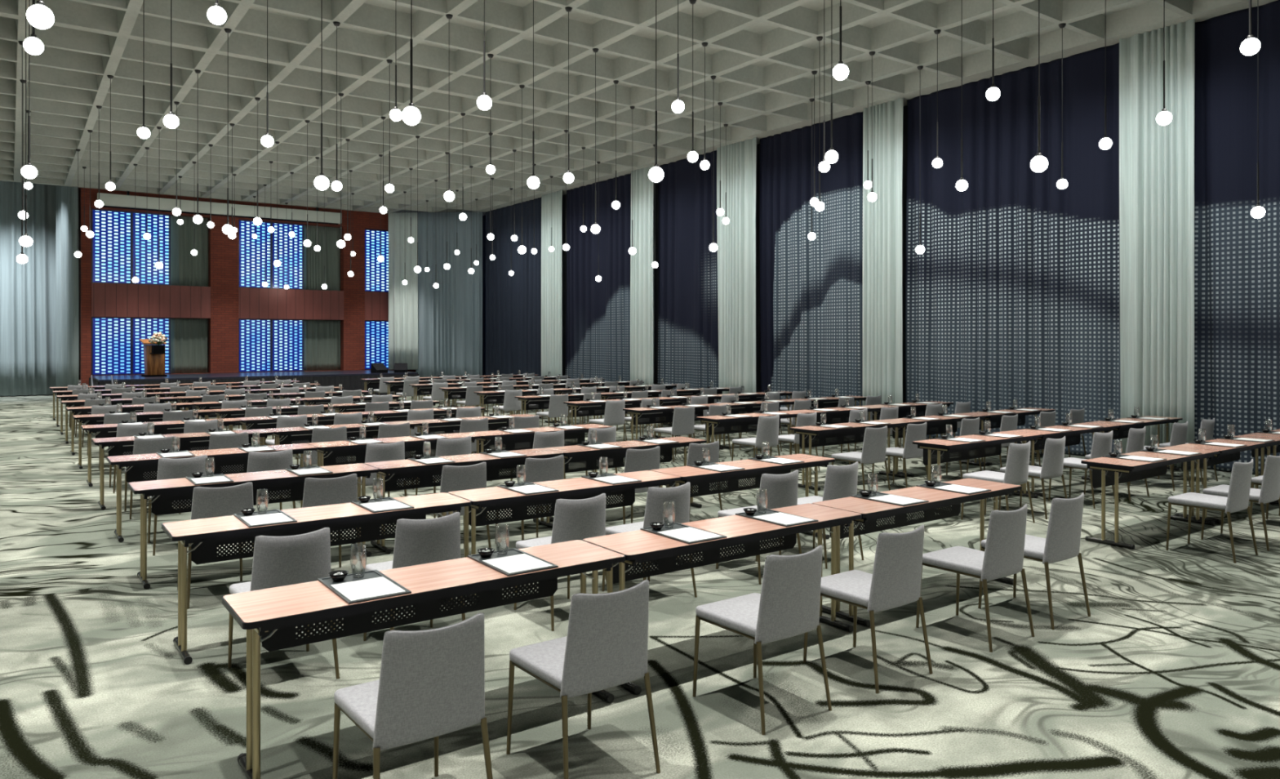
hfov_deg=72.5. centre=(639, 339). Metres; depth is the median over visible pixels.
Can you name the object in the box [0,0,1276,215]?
ceiling
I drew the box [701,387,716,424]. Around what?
chair
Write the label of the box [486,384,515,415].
chair
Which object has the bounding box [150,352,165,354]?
shelf
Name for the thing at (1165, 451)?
pad
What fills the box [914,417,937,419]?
pad
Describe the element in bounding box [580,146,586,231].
globe pendant
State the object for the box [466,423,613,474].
folding table
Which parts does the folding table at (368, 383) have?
modesty panel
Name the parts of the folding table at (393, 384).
modesty panel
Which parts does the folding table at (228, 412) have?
modesty panel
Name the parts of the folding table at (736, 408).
post, modesty panel, post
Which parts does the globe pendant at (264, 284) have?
globe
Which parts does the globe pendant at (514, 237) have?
globe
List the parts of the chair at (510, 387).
backrest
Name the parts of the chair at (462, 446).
leg, backrest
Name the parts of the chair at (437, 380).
backrest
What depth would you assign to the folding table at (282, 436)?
10.96 m
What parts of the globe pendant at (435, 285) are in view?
globe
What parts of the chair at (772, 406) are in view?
backrest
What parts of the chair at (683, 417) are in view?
seat, backrest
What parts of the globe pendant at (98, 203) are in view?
rod, globe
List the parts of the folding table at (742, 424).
post, post, modesty panel, post, post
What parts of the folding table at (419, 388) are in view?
post, post, modesty panel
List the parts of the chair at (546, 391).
backrest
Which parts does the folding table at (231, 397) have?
modesty panel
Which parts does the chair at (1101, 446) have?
leg, leg, seat, seat frame, leg, backrest, leg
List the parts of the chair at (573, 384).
backrest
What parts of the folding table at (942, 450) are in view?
post, mounting plate, post, modesty panel, post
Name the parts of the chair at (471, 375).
backrest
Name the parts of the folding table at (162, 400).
post, post, modesty panel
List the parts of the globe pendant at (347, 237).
rod, globe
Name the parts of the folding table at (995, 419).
post, modesty panel, post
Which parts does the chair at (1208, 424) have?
seat, leg, backrest, leg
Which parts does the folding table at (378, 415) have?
modesty panel, rail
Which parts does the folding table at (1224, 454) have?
post, post, modesty panel, post, post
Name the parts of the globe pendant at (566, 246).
globe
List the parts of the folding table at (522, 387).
modesty panel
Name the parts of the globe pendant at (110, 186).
rod, globe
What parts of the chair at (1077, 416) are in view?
backrest, leg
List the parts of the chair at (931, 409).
backrest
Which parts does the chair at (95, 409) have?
backrest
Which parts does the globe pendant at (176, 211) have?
rod, globe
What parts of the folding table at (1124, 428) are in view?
modesty panel, post, post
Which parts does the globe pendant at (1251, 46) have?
rod, globe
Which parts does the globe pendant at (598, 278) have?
globe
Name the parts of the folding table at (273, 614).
post, post, modesty panel, post, post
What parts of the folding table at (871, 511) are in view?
post, post, modesty panel, post, post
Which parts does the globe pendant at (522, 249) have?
rod, globe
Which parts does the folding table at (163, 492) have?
post, post, modesty panel, post, post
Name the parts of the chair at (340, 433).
seat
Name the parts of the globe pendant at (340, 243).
rod, globe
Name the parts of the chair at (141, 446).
leg, leg, backrest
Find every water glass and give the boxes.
[204,457,214,476]
[256,488,268,513]
[302,450,311,468]
[350,542,366,577]
[372,478,383,501]
[422,441,431,457]
[495,523,509,555]
[516,464,525,484]
[599,457,608,475]
[662,501,675,528]
[702,447,710,464]
[756,488,768,513]
[867,473,878,495]
[931,464,941,484]
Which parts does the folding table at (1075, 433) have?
post, modesty panel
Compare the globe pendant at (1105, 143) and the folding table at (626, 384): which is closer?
the globe pendant at (1105, 143)
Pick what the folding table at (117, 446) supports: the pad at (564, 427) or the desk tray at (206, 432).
the desk tray at (206, 432)
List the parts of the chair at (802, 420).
seat, backrest, leg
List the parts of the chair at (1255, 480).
leg, seat, leg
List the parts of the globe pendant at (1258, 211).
rod, globe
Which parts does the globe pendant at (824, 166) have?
rod, globe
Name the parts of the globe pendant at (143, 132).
rod, globe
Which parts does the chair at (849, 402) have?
backrest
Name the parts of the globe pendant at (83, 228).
globe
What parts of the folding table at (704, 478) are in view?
modesty panel, post, post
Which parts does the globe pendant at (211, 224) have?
globe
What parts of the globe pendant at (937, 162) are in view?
rod, globe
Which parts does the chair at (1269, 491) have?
leg, leg, seat, leg, backrest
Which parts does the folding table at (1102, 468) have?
post, mounting plate, post, modesty panel, post, post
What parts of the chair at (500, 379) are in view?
backrest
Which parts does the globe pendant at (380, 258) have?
globe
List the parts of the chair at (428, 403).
backrest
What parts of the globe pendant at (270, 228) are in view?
globe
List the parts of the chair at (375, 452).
backrest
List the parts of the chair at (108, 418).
backrest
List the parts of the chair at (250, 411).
backrest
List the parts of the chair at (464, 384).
backrest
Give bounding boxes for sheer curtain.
[388,212,417,369]
[541,189,562,376]
[630,164,653,385]
[716,137,756,413]
[862,97,903,435]
[1119,18,1195,466]
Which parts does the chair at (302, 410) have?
backrest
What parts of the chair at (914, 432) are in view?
leg, leg, seat frame, seat, leg, backrest, leg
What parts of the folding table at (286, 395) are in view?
modesty panel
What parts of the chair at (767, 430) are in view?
leg, seat, seat frame, backrest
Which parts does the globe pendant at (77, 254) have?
globe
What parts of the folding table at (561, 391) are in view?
modesty panel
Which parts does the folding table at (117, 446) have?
post, post, modesty panel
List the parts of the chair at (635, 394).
backrest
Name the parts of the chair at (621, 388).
backrest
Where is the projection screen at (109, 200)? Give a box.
[97,191,340,224]
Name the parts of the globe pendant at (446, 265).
globe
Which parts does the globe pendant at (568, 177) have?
rod, globe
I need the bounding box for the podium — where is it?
[139,338,167,377]
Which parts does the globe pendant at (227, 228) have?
rod, globe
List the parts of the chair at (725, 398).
backrest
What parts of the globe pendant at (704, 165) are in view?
rod, globe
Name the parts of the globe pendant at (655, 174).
globe, rod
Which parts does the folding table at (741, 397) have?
modesty panel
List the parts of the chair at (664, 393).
backrest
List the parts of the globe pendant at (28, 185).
globe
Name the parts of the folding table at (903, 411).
modesty panel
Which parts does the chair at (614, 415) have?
seat, backrest, leg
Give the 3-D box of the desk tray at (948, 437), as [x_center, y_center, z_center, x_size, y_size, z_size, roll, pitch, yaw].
[3.496,1.096,9.543,0.270,0.008,0.445,0,0,-36]
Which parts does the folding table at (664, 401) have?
modesty panel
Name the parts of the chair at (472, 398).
seat, backrest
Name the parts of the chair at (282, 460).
backrest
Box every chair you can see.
[67,384,88,390]
[69,388,94,429]
[74,392,102,437]
[81,397,111,447]
[87,404,120,455]
[98,412,137,469]
[105,383,124,389]
[109,422,153,493]
[111,386,132,393]
[121,391,145,398]
[124,435,180,519]
[132,396,157,404]
[143,402,171,412]
[147,454,208,555]
[160,382,178,396]
[162,409,193,434]
[168,385,190,402]
[176,418,218,450]
[177,481,253,608]
[182,389,208,418]
[192,381,210,386]
[200,394,227,430]
[207,384,226,391]
[208,431,248,471]
[220,399,247,428]
[222,387,244,426]
[227,527,339,679]
[235,406,274,444]
[238,392,269,435]
[243,380,260,393]
[244,448,295,544]
[257,397,290,444]
[260,382,278,399]
[265,414,309,466]
[275,379,291,384]
[279,386,299,399]
[293,382,310,387]
[295,404,324,459]
[299,426,346,466]
[302,473,363,572]
[303,390,324,404]
[315,385,333,391]
[329,395,352,412]
[332,612,493,778]
[333,412,362,439]
[342,389,361,396]
[356,440,407,497]
[362,394,392,420]
[363,511,466,640]
[364,401,389,422]
[373,376,395,395]
[377,422,413,489]
[395,378,419,400]
[398,376,421,400]
[407,408,433,435]
[410,399,434,433]
[415,435,471,518]
[422,382,448,406]
[424,377,446,399]
[433,462,491,548]
[441,374,457,404]
[443,406,480,432]
[452,381,477,407]
[456,385,484,416]
[458,374,479,400]
[459,417,491,481]
[461,377,484,406]
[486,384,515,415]
[487,376,509,405]
[492,379,518,413]
[493,389,522,415]
[494,454,564,543]
[501,373,512,377]
[502,414,538,479]
[506,579,660,778]
[510,429,565,480]
[513,493,607,631]
[522,373,534,377]
[527,382,553,417]
[528,378,542,384]
[529,387,555,425]
[531,375,543,380]
[536,393,569,426]
[555,374,568,379]
[564,382,580,417]
[564,426,619,495]
[566,377,579,382]
[567,386,596,424]
[568,392,601,424]
[589,399,626,440]
[590,377,602,382]
[601,481,697,597]
[604,380,617,386]
[608,385,626,422]
[616,390,650,433]
[622,397,661,440]
[622,445,660,524]
[629,379,642,385]
[645,389,676,428]
[651,383,665,396]
[653,405,694,462]
[676,382,689,389]
[686,440,722,511]
[688,404,731,456]
[689,395,707,437]
[692,544,831,734]
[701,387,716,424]
[702,393,739,439]
[715,469,801,584]
[716,386,743,412]
[731,414,780,461]
[739,400,782,453]
[746,391,782,434]
[769,411,819,471]
[778,461,863,568]
[780,390,805,433]
[780,399,813,449]
[803,524,933,693]
[816,396,857,444]
[822,408,867,464]
[831,425,890,490]
[854,405,901,462]
[865,395,880,419]
[871,422,928,488]
[899,403,942,447]
[915,503,1035,652]
[926,417,982,479]
[928,400,970,439]
[960,440,1035,523]
[966,413,1017,472]
[977,492,1090,629]
[998,435,1066,519]
[1006,410,1055,466]
[1035,408,1086,462]
[1048,430,1114,508]
[1084,426,1149,501]
[1128,421,1191,490]
[1157,417,1217,484]
[1165,458,1257,563]
[1200,455,1279,551]
[1248,475,1268,524]
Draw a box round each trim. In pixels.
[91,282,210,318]
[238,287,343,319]
[364,291,388,320]
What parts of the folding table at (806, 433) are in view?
post, mounting plate, post, modesty panel, post, post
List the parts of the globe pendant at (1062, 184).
rod, globe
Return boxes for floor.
[0,391,1279,778]
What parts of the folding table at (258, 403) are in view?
modesty panel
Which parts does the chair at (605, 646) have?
leg, seat frame, seat, leg, leg, backrest, leg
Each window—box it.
[91,208,170,285]
[91,316,170,375]
[238,219,303,289]
[238,318,303,372]
[364,228,388,292]
[364,320,390,369]
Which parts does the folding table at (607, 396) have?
modesty panel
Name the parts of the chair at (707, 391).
backrest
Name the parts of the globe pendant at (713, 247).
rod, globe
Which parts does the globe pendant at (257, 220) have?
rod, globe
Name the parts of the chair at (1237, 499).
leg, leg, seat frame, seat, leg, backrest, leg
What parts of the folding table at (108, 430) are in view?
post, modesty panel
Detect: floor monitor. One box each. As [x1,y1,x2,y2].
[370,362,387,373]
[394,363,407,372]
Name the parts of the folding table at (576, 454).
post, modesty panel, post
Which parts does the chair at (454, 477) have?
backrest, leg, leg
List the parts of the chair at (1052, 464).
leg, seat, leg, leg, backrest, leg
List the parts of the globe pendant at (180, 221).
globe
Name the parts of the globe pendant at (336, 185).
rod, globe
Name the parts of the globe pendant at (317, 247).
globe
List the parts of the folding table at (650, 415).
post, post, modesty panel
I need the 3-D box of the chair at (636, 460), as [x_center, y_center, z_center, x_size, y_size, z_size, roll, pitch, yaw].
[-0.101,1.424,8.374,0.469,0.825,0.557,0,0,-35]
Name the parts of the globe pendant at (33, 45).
rod, globe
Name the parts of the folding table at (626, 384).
modesty panel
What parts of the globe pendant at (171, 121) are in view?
rod, globe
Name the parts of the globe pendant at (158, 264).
rod, globe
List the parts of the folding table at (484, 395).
modesty panel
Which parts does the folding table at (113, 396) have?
post, post, modesty panel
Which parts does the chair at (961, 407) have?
backrest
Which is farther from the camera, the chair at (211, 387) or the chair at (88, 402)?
the chair at (211, 387)
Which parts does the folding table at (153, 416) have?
post, post, modesty panel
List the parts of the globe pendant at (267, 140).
globe, rod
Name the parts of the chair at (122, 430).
leg, leg, backrest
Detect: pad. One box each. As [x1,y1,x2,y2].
[124,422,142,424]
[137,435,164,438]
[160,451,192,457]
[183,419,205,421]
[190,475,230,483]
[208,431,235,434]
[240,512,293,525]
[242,446,273,451]
[291,467,328,474]
[304,426,328,428]
[323,413,340,415]
[330,576,405,600]
[351,439,379,443]
[360,500,409,511]
[364,422,386,425]
[394,409,408,411]
[415,435,445,439]
[415,457,451,463]
[440,417,462,420]
[441,407,457,408]
[482,553,552,573]
[488,451,524,457]
[492,415,513,417]
[503,429,530,432]
[507,484,554,493]
[558,425,582,428]
[586,444,617,448]
[594,475,638,483]
[644,439,674,443]
[652,406,671,408]
[657,526,722,542]
[684,404,702,406]
[698,464,742,471]
[728,414,751,417]
[753,512,813,524]
[760,457,799,463]
[764,412,786,414]
[813,408,834,410]
[820,424,850,427]
[848,406,868,408]
[859,421,888,424]
[868,494,924,504]
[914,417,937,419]
[920,401,938,403]
[934,484,986,493]
[946,414,970,417]
[949,437,981,441]
[986,433,1019,437]
[988,410,1009,413]
[1014,408,1037,410]
[1037,427,1069,431]
[1068,424,1100,427]
[1111,419,1142,422]
[1119,455,1163,461]
[1141,417,1165,419]
[1158,449,1199,454]
[1204,442,1243,446]
[1234,437,1271,441]
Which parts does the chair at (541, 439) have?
backrest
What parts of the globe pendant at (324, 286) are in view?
globe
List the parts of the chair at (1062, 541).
leg, seat frame, seat, leg, leg, backrest, leg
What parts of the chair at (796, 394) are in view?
seat, backrest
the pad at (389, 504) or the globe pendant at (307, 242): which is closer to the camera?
the pad at (389, 504)
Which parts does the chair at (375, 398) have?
backrest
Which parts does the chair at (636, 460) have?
leg, leg, backrest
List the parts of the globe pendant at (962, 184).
rod, globe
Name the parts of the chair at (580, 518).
leg, seat, leg, leg, backrest, leg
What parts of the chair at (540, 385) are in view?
backrest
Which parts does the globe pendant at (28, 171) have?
rod, globe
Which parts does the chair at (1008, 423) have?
leg, leg, leg, backrest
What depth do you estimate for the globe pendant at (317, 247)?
21.60 m
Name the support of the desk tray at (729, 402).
on the folding table at (736, 408)
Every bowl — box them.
[137,432,146,435]
[160,448,169,453]
[191,471,203,477]
[208,428,216,431]
[240,507,255,515]
[241,443,250,447]
[289,464,300,469]
[328,569,348,581]
[349,436,357,439]
[357,495,371,502]
[413,454,422,458]
[477,547,494,557]
[484,448,493,453]
[503,480,515,486]
[582,440,589,444]
[587,471,598,477]
[638,436,646,439]
[649,521,664,529]
[693,460,703,466]
[742,507,756,515]
[754,454,764,458]
[858,489,871,496]
[924,480,936,486]
[940,435,948,438]
[978,431,986,434]
[1108,452,1118,457]
[1145,446,1155,451]
[1193,439,1203,443]
[1222,435,1232,438]
[1261,429,1270,432]
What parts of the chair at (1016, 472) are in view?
leg, seat, leg, leg, backrest, leg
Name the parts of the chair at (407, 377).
backrest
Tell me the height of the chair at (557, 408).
0.825 m
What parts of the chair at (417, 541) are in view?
leg, seat, backrest, leg, leg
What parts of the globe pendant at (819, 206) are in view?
rod, globe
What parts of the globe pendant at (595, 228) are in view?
rod, globe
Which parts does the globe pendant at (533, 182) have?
rod, globe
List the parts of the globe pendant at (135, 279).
globe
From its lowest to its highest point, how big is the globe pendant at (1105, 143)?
2.154 m
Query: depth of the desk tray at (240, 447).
8.78 m
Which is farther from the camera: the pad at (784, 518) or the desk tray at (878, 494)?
the desk tray at (878, 494)
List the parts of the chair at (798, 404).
seat, backrest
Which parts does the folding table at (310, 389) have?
modesty panel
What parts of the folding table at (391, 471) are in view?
post, post, modesty panel, post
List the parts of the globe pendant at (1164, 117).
rod, globe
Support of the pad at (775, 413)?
on the desk tray at (763, 411)
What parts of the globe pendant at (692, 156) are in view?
globe, rod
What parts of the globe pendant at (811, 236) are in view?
rod, globe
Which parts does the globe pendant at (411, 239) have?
globe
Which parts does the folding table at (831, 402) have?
modesty panel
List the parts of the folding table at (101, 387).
post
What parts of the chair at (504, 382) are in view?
backrest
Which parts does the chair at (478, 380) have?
backrest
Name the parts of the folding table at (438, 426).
modesty panel, rail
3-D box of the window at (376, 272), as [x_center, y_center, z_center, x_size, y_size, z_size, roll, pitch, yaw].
[-8.908,-2.805,31.787,2.350,2.240,0.100,0,0,-36]
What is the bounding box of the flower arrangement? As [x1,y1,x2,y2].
[148,331,168,352]
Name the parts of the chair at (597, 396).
backrest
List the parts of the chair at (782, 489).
seat, leg, backrest, leg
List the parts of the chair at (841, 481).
seat, leg, leg, backrest, leg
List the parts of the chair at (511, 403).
seat, backrest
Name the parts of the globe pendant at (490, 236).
globe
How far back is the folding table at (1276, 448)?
10.05 m
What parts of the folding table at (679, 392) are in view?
modesty panel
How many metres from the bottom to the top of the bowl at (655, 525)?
0.034 m
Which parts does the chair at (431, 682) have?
leg, seat frame, seat, leg, backrest, leg, leg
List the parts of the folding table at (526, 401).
post, post, modesty panel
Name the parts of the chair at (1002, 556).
leg, seat frame, seat, leg, leg, backrest, leg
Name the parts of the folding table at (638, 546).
post, post, mounting plate, modesty panel, post, post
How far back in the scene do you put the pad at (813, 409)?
13.56 m
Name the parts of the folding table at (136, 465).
post, post, modesty panel, post, post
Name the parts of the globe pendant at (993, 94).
rod, globe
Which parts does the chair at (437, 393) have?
backrest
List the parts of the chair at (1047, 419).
leg, backrest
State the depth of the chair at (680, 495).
6.08 m
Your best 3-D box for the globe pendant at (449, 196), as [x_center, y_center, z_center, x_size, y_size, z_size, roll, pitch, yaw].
[-2.650,-3.208,12.137,0.144,2.585,0.144,0,0,-36]
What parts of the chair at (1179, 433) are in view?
seat, leg, backrest, leg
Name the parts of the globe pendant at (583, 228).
globe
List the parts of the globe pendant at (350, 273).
globe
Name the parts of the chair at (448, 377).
backrest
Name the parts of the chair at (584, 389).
backrest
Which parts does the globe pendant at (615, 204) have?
rod, globe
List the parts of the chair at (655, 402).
seat, backrest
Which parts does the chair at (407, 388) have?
backrest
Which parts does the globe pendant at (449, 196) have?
rod, globe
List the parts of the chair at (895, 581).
leg, seat frame, seat, leg, leg, backrest, leg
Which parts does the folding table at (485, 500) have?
post, post, modesty panel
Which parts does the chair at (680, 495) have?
leg, seat, backrest, leg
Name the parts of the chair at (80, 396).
leg, backrest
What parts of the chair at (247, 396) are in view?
backrest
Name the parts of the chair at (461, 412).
backrest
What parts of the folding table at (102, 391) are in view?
post, modesty panel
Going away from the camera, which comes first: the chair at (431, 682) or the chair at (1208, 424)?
the chair at (431, 682)
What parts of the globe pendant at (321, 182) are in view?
rod, globe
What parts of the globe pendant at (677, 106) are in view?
globe, rod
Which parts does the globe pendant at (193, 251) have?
rod, globe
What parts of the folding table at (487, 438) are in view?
post, post, modesty panel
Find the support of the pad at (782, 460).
on the desk tray at (769, 457)
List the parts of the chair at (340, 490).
backrest, leg, leg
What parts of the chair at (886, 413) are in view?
backrest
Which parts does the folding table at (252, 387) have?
modesty panel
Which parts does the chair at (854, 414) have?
backrest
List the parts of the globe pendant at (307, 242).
rod, globe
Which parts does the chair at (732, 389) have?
backrest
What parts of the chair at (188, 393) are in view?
backrest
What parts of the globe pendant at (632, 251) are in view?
rod, globe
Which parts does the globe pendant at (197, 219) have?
rod, globe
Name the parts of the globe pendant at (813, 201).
globe, rod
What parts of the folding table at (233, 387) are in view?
modesty panel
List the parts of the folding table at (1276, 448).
post, modesty panel, post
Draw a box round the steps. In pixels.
[91,374,113,386]
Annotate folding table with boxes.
[48,384,142,420]
[52,387,151,426]
[56,391,164,434]
[60,396,177,444]
[66,402,194,454]
[72,409,214,469]
[80,417,240,486]
[91,428,273,510]
[106,443,317,542]
[128,462,378,589]
[139,382,224,392]
[150,385,240,397]
[160,389,258,403]
[161,492,471,664]
[174,393,279,410]
[191,398,305,418]
[210,404,335,426]
[222,539,625,778]
[223,380,300,389]
[235,411,373,435]
[236,383,320,393]
[257,386,343,399]
[266,420,419,479]
[276,390,370,404]
[300,395,401,411]
[306,432,480,466]
[328,400,439,418]
[360,377,427,399]
[363,448,563,553]
[364,406,484,453]
[382,379,454,407]
[408,382,484,412]
[408,413,541,434]
[426,375,486,396]
[439,385,519,414]
[447,470,680,602]
[450,377,515,407]
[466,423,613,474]
[473,389,558,423]
[479,380,547,411]
[483,374,539,378]
[512,376,570,381]
[513,383,584,414]
[514,392,604,424]
[543,436,706,520]
[544,378,604,387]
[552,386,626,422]
[563,397,660,443]
[580,381,644,386]
[582,503,862,694]
[594,390,672,425]
[622,403,723,449]
[624,383,676,417]
[648,394,721,438]
[650,453,835,564]
[666,386,729,423]
[696,410,807,454]
[710,399,795,448]
[725,391,792,430]
[788,395,866,434]
[789,405,883,453]
[789,419,910,490]
[811,478,1022,626]
[866,400,953,437]
[886,413,988,476]
[912,431,1041,513]
[965,407,1055,465]
[1009,422,1119,496]
[1080,446,1219,549]
[1085,415,1182,477]
[1172,435,1279,523]
[1244,429,1279,500]
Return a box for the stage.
[88,369,418,403]
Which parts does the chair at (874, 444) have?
seat, seat frame, leg, backrest, leg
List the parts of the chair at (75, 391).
backrest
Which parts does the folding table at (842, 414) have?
modesty panel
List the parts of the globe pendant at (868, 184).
globe, rod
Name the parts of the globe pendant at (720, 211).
rod, globe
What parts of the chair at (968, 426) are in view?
leg, leg, backrest, leg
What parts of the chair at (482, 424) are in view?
backrest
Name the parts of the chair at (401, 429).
backrest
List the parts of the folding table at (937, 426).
post, post, modesty panel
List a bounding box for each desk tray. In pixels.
[133,434,165,438]
[155,450,195,457]
[185,473,233,484]
[204,430,236,434]
[233,508,297,527]
[236,444,275,452]
[265,414,289,418]
[284,465,333,475]
[299,424,331,429]
[317,412,341,415]
[318,569,411,604]
[345,438,383,444]
[351,497,413,512]
[357,422,388,426]
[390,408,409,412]
[407,456,455,464]
[409,433,448,439]
[434,406,456,409]
[436,417,461,421]
[466,547,558,576]
[480,449,526,457]
[484,414,514,418]
[497,428,534,433]
[497,481,559,494]
[549,424,586,429]
[576,442,622,449]
[581,473,641,484]
[634,437,679,444]
[640,522,726,544]
[643,406,672,408]
[678,404,707,407]
[687,462,745,471]
[717,413,751,417]
[728,401,755,404]
[735,508,818,527]
[747,456,804,464]
[754,411,788,414]
[805,408,839,411]
[811,423,852,428]
[837,405,869,408]
[850,491,928,506]
[851,420,890,425]
[881,403,912,405]
[902,416,941,420]
[908,401,935,404]
[916,481,991,494]
[933,413,971,417]
[934,436,985,442]
[973,432,1022,438]
[979,410,1015,413]
[1005,408,1042,411]
[1026,426,1072,431]
[1057,423,1102,428]
[1099,419,1143,423]
[1102,453,1167,462]
[1126,416,1169,420]
[1139,448,1201,455]
[1188,440,1247,447]
[1217,436,1275,442]
[1257,431,1279,434]
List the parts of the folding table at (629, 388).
modesty panel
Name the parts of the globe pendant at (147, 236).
globe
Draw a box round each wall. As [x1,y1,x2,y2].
[78,186,415,386]
[482,105,906,417]
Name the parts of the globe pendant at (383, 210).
rod, globe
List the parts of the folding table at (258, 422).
modesty panel, rail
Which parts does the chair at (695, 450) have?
backrest, leg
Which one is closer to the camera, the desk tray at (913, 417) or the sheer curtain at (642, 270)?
the desk tray at (913, 417)
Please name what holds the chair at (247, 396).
on the floor
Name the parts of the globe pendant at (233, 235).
globe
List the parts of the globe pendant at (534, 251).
globe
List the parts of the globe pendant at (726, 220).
globe, rod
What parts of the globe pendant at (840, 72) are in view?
rod, globe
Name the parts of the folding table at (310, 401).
modesty panel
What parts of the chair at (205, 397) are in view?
backrest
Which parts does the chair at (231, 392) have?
backrest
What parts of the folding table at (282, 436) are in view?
post, modesty panel, rail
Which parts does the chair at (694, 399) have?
backrest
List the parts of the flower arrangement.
planter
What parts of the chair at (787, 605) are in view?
leg, seat frame, seat, leg, leg, backrest, leg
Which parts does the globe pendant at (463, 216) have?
rod, globe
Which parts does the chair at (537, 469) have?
leg, leg, leg, backrest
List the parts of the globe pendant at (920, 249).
rod, globe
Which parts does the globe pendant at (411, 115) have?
rod, globe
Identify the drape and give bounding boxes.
[0,180,56,395]
[55,185,79,391]
[170,215,208,286]
[170,317,208,373]
[303,225,340,290]
[303,319,340,370]
[415,211,482,380]
[485,197,541,376]
[565,173,631,382]
[657,150,718,412]
[760,111,862,422]
[905,42,1120,454]
[1194,0,1279,473]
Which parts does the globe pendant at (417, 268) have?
globe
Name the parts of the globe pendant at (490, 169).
rod, globe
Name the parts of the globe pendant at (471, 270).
globe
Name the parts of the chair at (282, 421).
seat, backrest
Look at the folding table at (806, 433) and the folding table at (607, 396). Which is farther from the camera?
the folding table at (607, 396)
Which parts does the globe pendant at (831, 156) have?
rod, globe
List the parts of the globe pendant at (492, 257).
globe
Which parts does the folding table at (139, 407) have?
post, post, modesty panel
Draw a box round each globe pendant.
[16,40,27,263]
[17,79,28,219]
[18,0,32,246]
[21,0,37,178]
[22,0,44,54]
[23,110,32,189]
[26,0,54,29]
[74,148,81,257]
[80,166,87,231]
[85,129,93,237]
[94,105,103,207]
[105,75,115,191]
[132,163,138,282]
[137,0,150,138]
[143,146,151,239]
[155,126,163,268]
[163,0,178,128]
[172,101,181,215]
[177,175,182,224]
[191,161,197,255]
[192,69,202,223]
[207,0,226,24]
[207,144,213,227]
[222,27,233,234]
[228,123,235,239]
[232,173,237,232]
[252,195,257,238]
[253,97,262,225]
[261,0,273,146]
[262,184,267,286]
[267,160,274,232]
[273,141,280,266]
[284,202,288,288]
[288,172,294,236]
[303,120,311,246]
[314,0,328,190]
[314,156,319,251]
[321,189,327,288]
[331,21,342,191]
[337,93,345,248]
[344,138,351,239]
[347,169,353,276]
[351,192,355,256]
[377,154,383,261]
[379,116,386,213]
[385,59,394,192]
[389,0,401,121]
[401,0,421,125]
[402,191,407,284]
[408,168,413,242]
[414,135,421,272]
[425,200,429,271]
[433,179,438,288]
[444,13,454,201]
[444,151,449,269]
[454,189,459,254]
[459,112,466,220]
[468,165,474,273]
[474,198,478,265]
[476,0,491,110]
[485,53,495,173]
[487,133,493,239]
[489,177,494,259]
[508,187,513,275]
[511,149,517,240]
[518,84,525,253]
[527,0,539,188]
[531,163,537,253]
[548,175,554,251]
[562,129,569,250]
[563,6,573,183]
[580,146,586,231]
[591,48,599,233]
[595,161,601,281]
[612,80,620,208]
[628,106,635,254]
[648,0,663,182]
[652,144,657,267]
[671,0,684,113]
[687,0,697,162]
[700,41,709,169]
[709,75,717,251]
[716,102,724,215]
[722,124,728,224]
[808,97,815,239]
[809,70,817,206]
[814,35,824,211]
[818,0,830,172]
[825,0,838,163]
[832,0,848,79]
[863,80,871,188]
[867,51,876,201]
[915,66,924,253]
[932,29,942,168]
[955,0,968,191]
[986,0,999,101]
[1030,0,1048,172]
[1057,22,1067,189]
[1098,0,1111,149]
[1155,0,1172,124]
[1240,0,1260,55]
[1250,0,1265,217]
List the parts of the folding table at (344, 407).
modesty panel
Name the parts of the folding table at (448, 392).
post, post, modesty panel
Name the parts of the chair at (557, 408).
seat, backrest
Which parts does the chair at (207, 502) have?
leg, backrest, leg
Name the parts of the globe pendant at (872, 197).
rod, globe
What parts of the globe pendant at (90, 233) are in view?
globe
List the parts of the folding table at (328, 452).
post, post, modesty panel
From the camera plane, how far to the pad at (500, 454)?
8.27 m
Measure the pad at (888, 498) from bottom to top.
0.006 m
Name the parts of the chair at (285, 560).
leg, seat, backrest, leg, leg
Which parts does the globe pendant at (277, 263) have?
globe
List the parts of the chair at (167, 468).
leg, leg, backrest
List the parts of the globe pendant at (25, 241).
globe, rod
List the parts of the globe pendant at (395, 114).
globe, rod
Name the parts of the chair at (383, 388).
backrest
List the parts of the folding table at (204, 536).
post, post, modesty panel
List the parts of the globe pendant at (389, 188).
rod, globe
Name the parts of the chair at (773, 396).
backrest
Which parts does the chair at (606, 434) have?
backrest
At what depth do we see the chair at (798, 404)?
14.61 m
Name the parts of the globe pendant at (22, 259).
rod, globe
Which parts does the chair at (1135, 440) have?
leg, seat, leg, backrest, leg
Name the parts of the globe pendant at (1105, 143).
rod, globe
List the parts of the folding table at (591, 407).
post, post, modesty panel, post, post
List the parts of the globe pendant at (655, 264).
globe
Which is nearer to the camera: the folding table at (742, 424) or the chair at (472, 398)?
the folding table at (742, 424)
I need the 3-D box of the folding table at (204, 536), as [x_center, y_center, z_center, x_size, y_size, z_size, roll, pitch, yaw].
[-2.000,1.467,5.573,1.810,0.734,0.459,0,0,-36]
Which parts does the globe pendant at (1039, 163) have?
rod, globe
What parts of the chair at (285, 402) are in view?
backrest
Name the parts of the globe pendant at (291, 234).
globe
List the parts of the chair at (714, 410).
seat, backrest, leg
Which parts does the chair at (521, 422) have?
backrest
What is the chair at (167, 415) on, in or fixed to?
on the floor
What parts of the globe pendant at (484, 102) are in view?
globe, rod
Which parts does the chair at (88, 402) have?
leg, backrest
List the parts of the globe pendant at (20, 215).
rod, globe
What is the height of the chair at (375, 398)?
0.825 m
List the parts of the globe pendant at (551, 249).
globe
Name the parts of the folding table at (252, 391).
modesty panel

